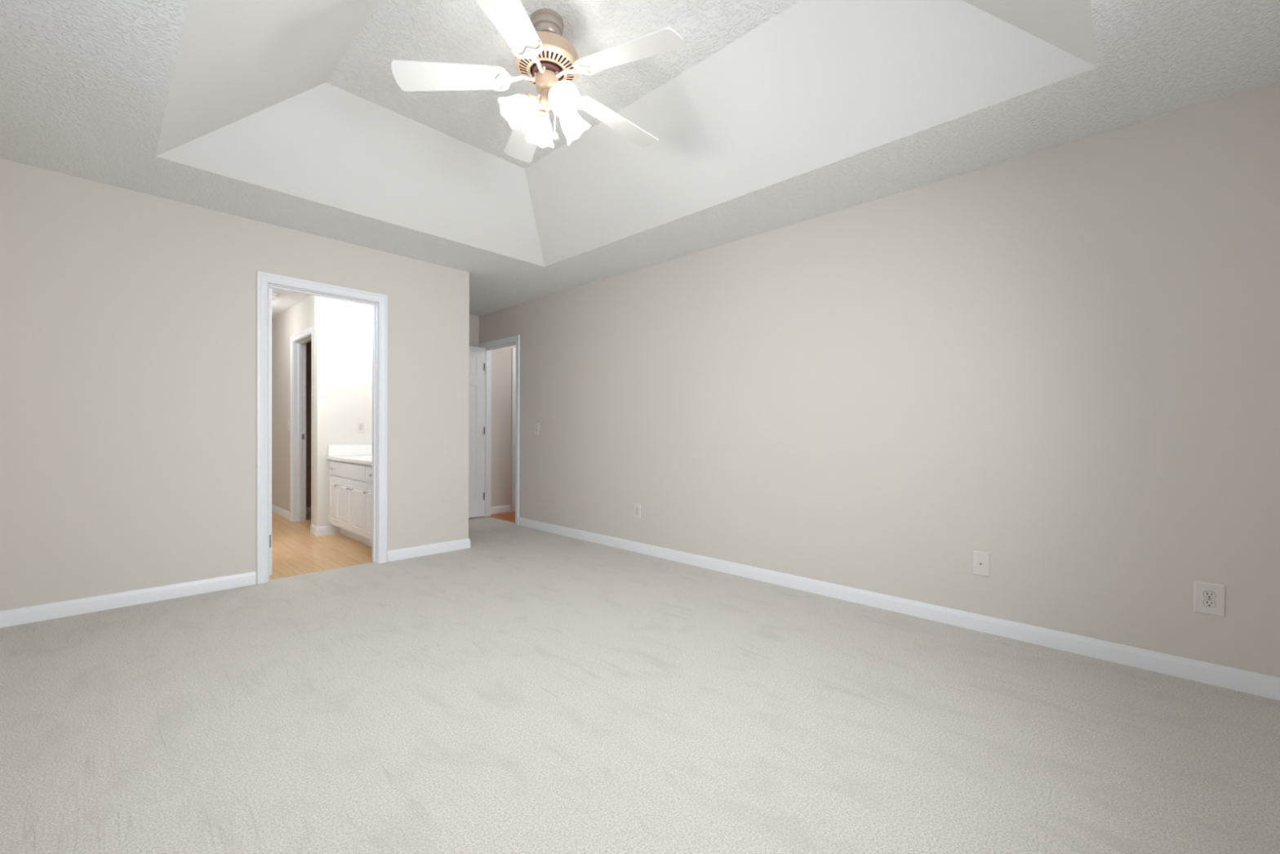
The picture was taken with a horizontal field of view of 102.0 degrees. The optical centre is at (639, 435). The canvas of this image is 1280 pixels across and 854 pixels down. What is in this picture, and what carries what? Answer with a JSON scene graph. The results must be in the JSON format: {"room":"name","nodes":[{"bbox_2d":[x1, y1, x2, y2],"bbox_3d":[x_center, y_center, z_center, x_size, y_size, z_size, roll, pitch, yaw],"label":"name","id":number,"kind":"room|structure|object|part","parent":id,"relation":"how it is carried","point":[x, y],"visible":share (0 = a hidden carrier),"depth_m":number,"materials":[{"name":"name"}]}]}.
{"room":"empty bedroom","nodes":[
{"label":"empty bedroom","id":0,"kind":"room"},
{"bbox_2d":[0,158,469,610],"bbox_3d":[-2.523,-0.223,3.630,0.115,2.440,2.790,1,1,44],"label":"wall","id":1,"kind":"structure","parent":0,"point":[128,317],"depth_m":3.13,"materials":[{"name":"grey paint"}]},
{"bbox_2d":[0,537,470,627],"bbox_3d":[-2.999,0.952,4.176,1.559,0.096,2.688,1,1,44],"label":"baseboard","id":2,"kind":"structure","parent":1,"relation":"attached to","point":[10,617],"depth_m":3.11,"materials":[{"name":"white paint"}]},
{"bbox_2d":[269,288,271,575],"bbox_3d":[-2.860,-0.029,3.888,0.713,2.020,0.167,1,1,44],"label":"door","id":3,"kind":"structure","parent":1,"relation":"in","point":[270,289],"depth_m":3.66,"materials":[{"name":"white paint"}]},
{"bbox_2d":[256,271,387,584],"bbox_3d":[-2.332,-0.051,3.833,0.151,2.107,0.839,1,1,44],"label":"trim","id":4,"kind":"structure","parent":1,"relation":"attached to","point":[380,460],"depth_m":3.86,"materials":[{"name":"white paint"}]},
{"bbox_2d":[271,295,314,524],"bbox_3d":[-4.128,-0.253,6.126,2.562,2.440,0.160,1,1,44],"label":"wall","id":5,"kind":"structure","parent":0,"point":[300,317],"depth_m":6.20,"materials":[{"name":"grey paint"}]},
{"bbox_2d":[271,504,289,519],"bbox_3d":[-5.073,0.924,5.918,1.506,0.096,1.540,1,1,44],"label":"baseboard","id":6,"kind":"structure","parent":5,"relation":"attached to","point":[279,511],"depth_m":6.27,"materials":[{"name":"white paint"}]},
{"bbox_2d":[289,326,312,524],"bbox_3d":[-3.628,-0.074,5.679,0.887,2.107,0.151,1,1,44],"label":"trim","id":7,"kind":"structure","parent":5,"relation":"attached to","point":[298,348],"depth_m":5.92,"materials":[{"name":"white paint"}]},
{"bbox_2d":[306,506,339,536],"bbox_3d":[-3.335,0.934,6.084,1.590,0.096,1.218,1,1,44],"label":"baseboard","id":8,"kind":"structure","parent":5,"relation":"attached to","point":[316,531],"depth_m":5.18,"materials":[{"name":"white paint"}]},
{"bbox_2d":[306,341,311,506],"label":"door","id":9,"kind":"structure","parent":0,"point":[308,345],"depth_m":6.42,"materials":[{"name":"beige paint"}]},
{"bbox_2d":[314,295,515,526],"bbox_3d":[-2.101,-0.243,6.329,0.142,2.440,3.255,1,1,44],"label":"wall","id":10,"kind":"structure","parent":0,"point":[343,329],"depth_m":5.31,"materials":[{"name":"white paint"}]},
{"bbox_2d":[356,422,364,433],"bbox_3d":[-2.898,-0.087,5.388,0.008,0.118,0.072,1,1,44],"label":"electrical outlet","id":11,"kind":"object","parent":10,"relation":"attached to","point":[360,425],"visible":1,"depth_m":5.39,"materials":[{"name":"white plastic"}]},
{"bbox_2d":[490,504,510,514],"bbox_3d":[-1.788,0.939,6.576,0.046,0.096,0.349,1,1,44],"label":"baseboard","id":12,"kind":"structure","parent":10,"relation":"attached to","point":[501,508],"depth_m":6.60,"materials":[{"name":"white paint"}]},
{"bbox_2d":[511,347,515,511],"bbox_3d":[-1.362,-0.077,7.027,0.018,2.116,0.857,1,1,44],"label":"trim","id":13,"kind":"structure","parent":10,"relation":"attached to","point":[513,350],"depth_m":6.73,"materials":[{"name":"white paint"}]},
{"bbox_2d":[0,511,1279,853],"bbox_3d":[-1.383,1.023,4.335,9.030,0.050,5.150,1,1,44],"label":"floor","id":14,"kind":"structure","parent":0,"point":[521,689],"depth_m":1.84,"materials":[{"name":"beige carpet"}]},
{"bbox_2d":[328,459,372,546],"bbox_3d":[-2.411,0.618,4.880,1.425,0.752,0.597,1,1,44],"label":"vanity cabinet","id":15,"kind":"object","parent":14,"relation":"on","point":[349,483],"visible":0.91,"depth_m":4.73,"materials":[{"name":"white paint"}]},
{"bbox_3d":[-2.972,0.634,5.055,0.318,0.460,0.024,1,1,44],"label":"door","id":16,"kind":"part","parent":15,"relation":"part of","materials":[{"name":"white paint"}]},
{"bbox_3d":[-2.968,0.319,5.054,0.318,0.130,0.018,1,1,44],"label":"drawer","id":17,"kind":"part","parent":15,"relation":"part of","materials":[{"name":"white paint"}]},
{"bbox_3d":[-2.731,0.637,4.824,0.327,0.460,0.024,1,1,44],"label":"door","id":18,"kind":"part","parent":15,"relation":"part of","materials":[{"name":"white paint"}]},
{"bbox_2d":[327,444,372,465],"bbox_3d":[-2.401,0.217,4.884,1.425,0.234,0.575,1,1,44],"label":"countertop","id":19,"kind":"structure","parent":15,"relation":"on","point":[359,454],"depth_m":5.21,"materials":[{"name":"white stone"}]},
{"bbox_3d":[-2.607,0.324,4.709,0.658,0.130,0.018,1,1,44],"label":"false drawer","id":20,"kind":"part","parent":15,"relation":"part of","materials":[{"name":"white paint"}]},
{"bbox_3d":[-2.491,0.640,4.595,0.327,0.460,0.024,1,1,44],"label":"door","id":21,"kind":"part","parent":15,"relation":"part of","materials":[{"name":"white paint"}]},
{"bbox_3d":[-2.233,0.644,4.348,0.363,0.460,0.024,1,1,44],"label":"door","id":22,"kind":"part","parent":15,"relation":"part of","materials":[{"name":"white paint"}]},
{"bbox_3d":[-2.229,0.329,4.348,0.363,0.130,0.018,1,1,44],"label":"drawer","id":23,"kind":"part","parent":15,"relation":"part of","materials":[{"name":"white paint"}]},
{"bbox_2d":[0,0,1279,319],"bbox_3d":[-1.894,-1.638,3.762,9.030,0.396,3.626,1,1,44],"label":"ceiling","id":24,"kind":"structure","parent":0,"point":[770,115],"depth_m":2.50,"materials":[{"name":"white paint"}]},
{"bbox_2d":[271,292,278,301],"bbox_3d":[-3.860,-1.427,5.348,0.220,0.077,0.220,1,1,44],"label":"ceiling light","id":25,"kind":"object","parent":24,"relation":"attached to","point":[274,295],"visible":0.27,"depth_m":5.35,"materials":[{"name":"white paint"}]},
{"bbox_2d":[391,0,684,162],"bbox_3d":[-0.376,-1.555,2.293,1.233,0.520,1.200,1,1,44],"label":"ceiling fan","id":26,"kind":"object","parent":24,"relation":"hanging from","point":[545,59],"visible":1,"depth_m":2.21,"materials":[{"name":"white wood"}]},
{"bbox_3d":[-0.808,-1.535,2.220,0.467,0.061,0.149,0,0,-6],"label":"blade","id":27,"kind":"part","parent":26,"relation":"part of","materials":[{"name":"white wood"}]},
{"bbox_3d":[-0.597,-1.544,2.247,0.086,0.031,0.122,0,0,-6],"label":"iron plate","id":28,"kind":"part","parent":26,"relation":"part of","materials":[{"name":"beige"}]},
{"bbox_3d":[-0.482,-1.530,1.874,0.149,0.061,0.467,0,0,12],"label":"blade","id":29,"kind":"part","parent":26,"relation":"part of","materials":[{"name":"white wood"}]},
{"bbox_3d":[-0.515,-1.415,2.230,0.056,0.071,0.071,1,1,44],"label":"bulb","id":30,"kind":"part","parent":26,"relation":"part of","materials":[{"name":"white glass"}]},
{"bbox_3d":[-0.580,-1.537,2.638,0.149,0.061,0.467,0,1,-24],"label":"blade","id":31,"kind":"part","parent":26,"relation":"part of","materials":[{"name":"white"}]},
{"bbox_3d":[-0.442,-1.542,2.083,0.122,0.031,0.086,0,0,12],"label":"iron plate","id":32,"kind":"part","parent":26,"relation":"part of","materials":[{"name":"beige metal"}]},
{"bbox_3d":[-0.458,-1.460,2.251,0.057,0.029,0.013,0,1,-23],"label":"light arm","id":33,"kind":"part","parent":26,"relation":"part of","materials":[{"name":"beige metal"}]},
{"bbox_3d":[-0.489,-1.545,2.445,0.122,0.031,0.086,0,1,-24],"label":"iron plate","id":34,"kind":"part","parent":26,"relation":"part of","materials":[{"name":"beige metal"}]},
{"bbox_3d":[-0.449,-1.413,2.377,0.068,0.074,0.056,1,1,44],"label":"bulb","id":35,"kind":"part","parent":26,"relation":"part of","materials":[{"name":"white glass"}]},
{"bbox_3d":[-0.373,-1.410,2.273,0.004,0.152,0.004,1,1,44],"label":"pull chain","id":36,"kind":"part","parent":26,"relation":"part of","materials":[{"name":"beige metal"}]},
{"bbox_3d":[-0.341,-1.418,2.174,0.075,0.067,0.056,1,1,44],"label":"bulb","id":37,"kind":"part","parent":26,"relation":"part of","materials":[{"name":"white glass"}]},
{"bbox_3d":[-0.312,-1.414,2.335,0.056,0.072,0.072,1,1,44],"label":"bulb","id":38,"kind":"part","parent":26,"relation":"part of","materials":[{"name":"white glass"}]},
{"bbox_3d":[-0.264,-1.543,2.403,0.122,0.031,0.091,1,1,44],"label":"iron plate","id":39,"kind":"part","parent":26,"relation":"part of","materials":[{"name":"beige metal"}]},
{"bbox_3d":[-0.238,-1.541,2.180,0.086,0.031,0.122,1,1,30],"label":"iron plate","id":40,"kind":"part","parent":26,"relation":"part of","materials":[{"name":"beige metal"}]},
{"bbox_3d":[-0.104,-1.533,2.541,0.154,0.061,0.468,1,1,44],"label":"blade","id":41,"kind":"part","parent":26,"relation":"part of","materials":[{"name":"white wood"}]},
{"bbox_3d":[-0.051,-1.529,2.078,0.467,0.061,0.149,1,1,30],"label":"blade","id":42,"kind":"part","parent":26,"relation":"part of","materials":[{"name":"white wood"}]},
{"bbox_2d":[479,81,1279,677],"bbox_3d":[0.316,-0.210,4.240,6.468,2.440,0.115,1,1,44],"label":"wall","id":43,"kind":"structure","parent":0,"point":[1060,364],"depth_m":2.73,"materials":[{"name":"grey paint"}]},
{"bbox_2d":[468,346,484,517],"bbox_3d":[-2.130,-0.044,5.987,0.167,2.020,0.725,1,1,44],"label":"door","id":44,"kind":"structure","parent":43,"relation":"in","point":[477,354],"depth_m":6.16,"materials":[{"name":"white paint"}]},
{"bbox_2d":[478,334,519,524],"bbox_3d":[-1.608,-0.065,6.081,0.872,2.107,0.151,1,1,44],"label":"trim","id":45,"kind":"structure","parent":43,"relation":"attached to","point":[515,338],"depth_m":6.31,"materials":[{"name":"white paint"}]},
{"bbox_2d":[533,422,539,435],"bbox_3d":[-1.103,-0.070,5.506,0.090,0.130,0.017,1,1,44],"label":"light switch","id":46,"kind":"object","parent":43,"relation":"attached to","point":[536,425],"visible":1,"depth_m":5.50,"materials":[{"name":"white plastic"}]},
{"bbox_2d":[633,502,640,518],"bbox_3d":[-0.025,0.647,4.484,0.080,0.128,0.008,1,1,44],"label":"electrical outlet","id":47,"kind":"object","parent":43,"relation":"attached to","point":[637,507],"visible":1,"depth_m":4.48,"materials":[{"name":"white plastic"}]},
{"bbox_2d":[518,517,1279,700],"bbox_3d":[0.626,0.977,3.859,5.443,0.096,0.013,1,1,44],"label":"baseboard","id":48,"kind":"structure","parent":43,"relation":"attached to","point":[1241,680],"depth_m":2.72,"materials":[{"name":"white paint"}]},
{"bbox_2d":[972,550,990,577],"bbox_3d":[1.798,0.675,2.736,0.078,0.125,0.014,1,1,44],"label":"cable jack","id":49,"kind":"object","parent":43,"relation":"attached to","point":[980,560],"visible":1,"depth_m":2.74,"materials":[{"name":"white plastic"}]},
{"bbox_2d":[1193,581,1225,617],"bbox_3d":[2.388,0.684,2.176,0.089,0.132,0.008,1,1,44],"label":"electrical outlet","id":50,"kind":"object","parent":43,"relation":"attached to","point":[1209,598],"visible":1,"depth_m":2.17,"materials":[{"name":"white plastic"}]},
{"bbox_2d":[1203,599,1215,607],"bbox_3d":[2.386,0.702,2.174,0.036,0.030,0.002,1,1,44],"label":"receptacle","id":51,"kind":"object","parent":50,"relation":"attached to","point":[1206,602],"depth_m":2.17,"materials":[{"name":"white plastic"}]},
{"bbox_2d":[1203,590,1216,598],"bbox_3d":[2.387,0.666,2.174,0.036,0.030,0.002,1,1,44],"label":"receptacle","id":52,"kind":"object","parent":50,"relation":"attached to","point":[1206,593],"depth_m":2.17,"materials":[{"name":"white plastic"}]}
]}

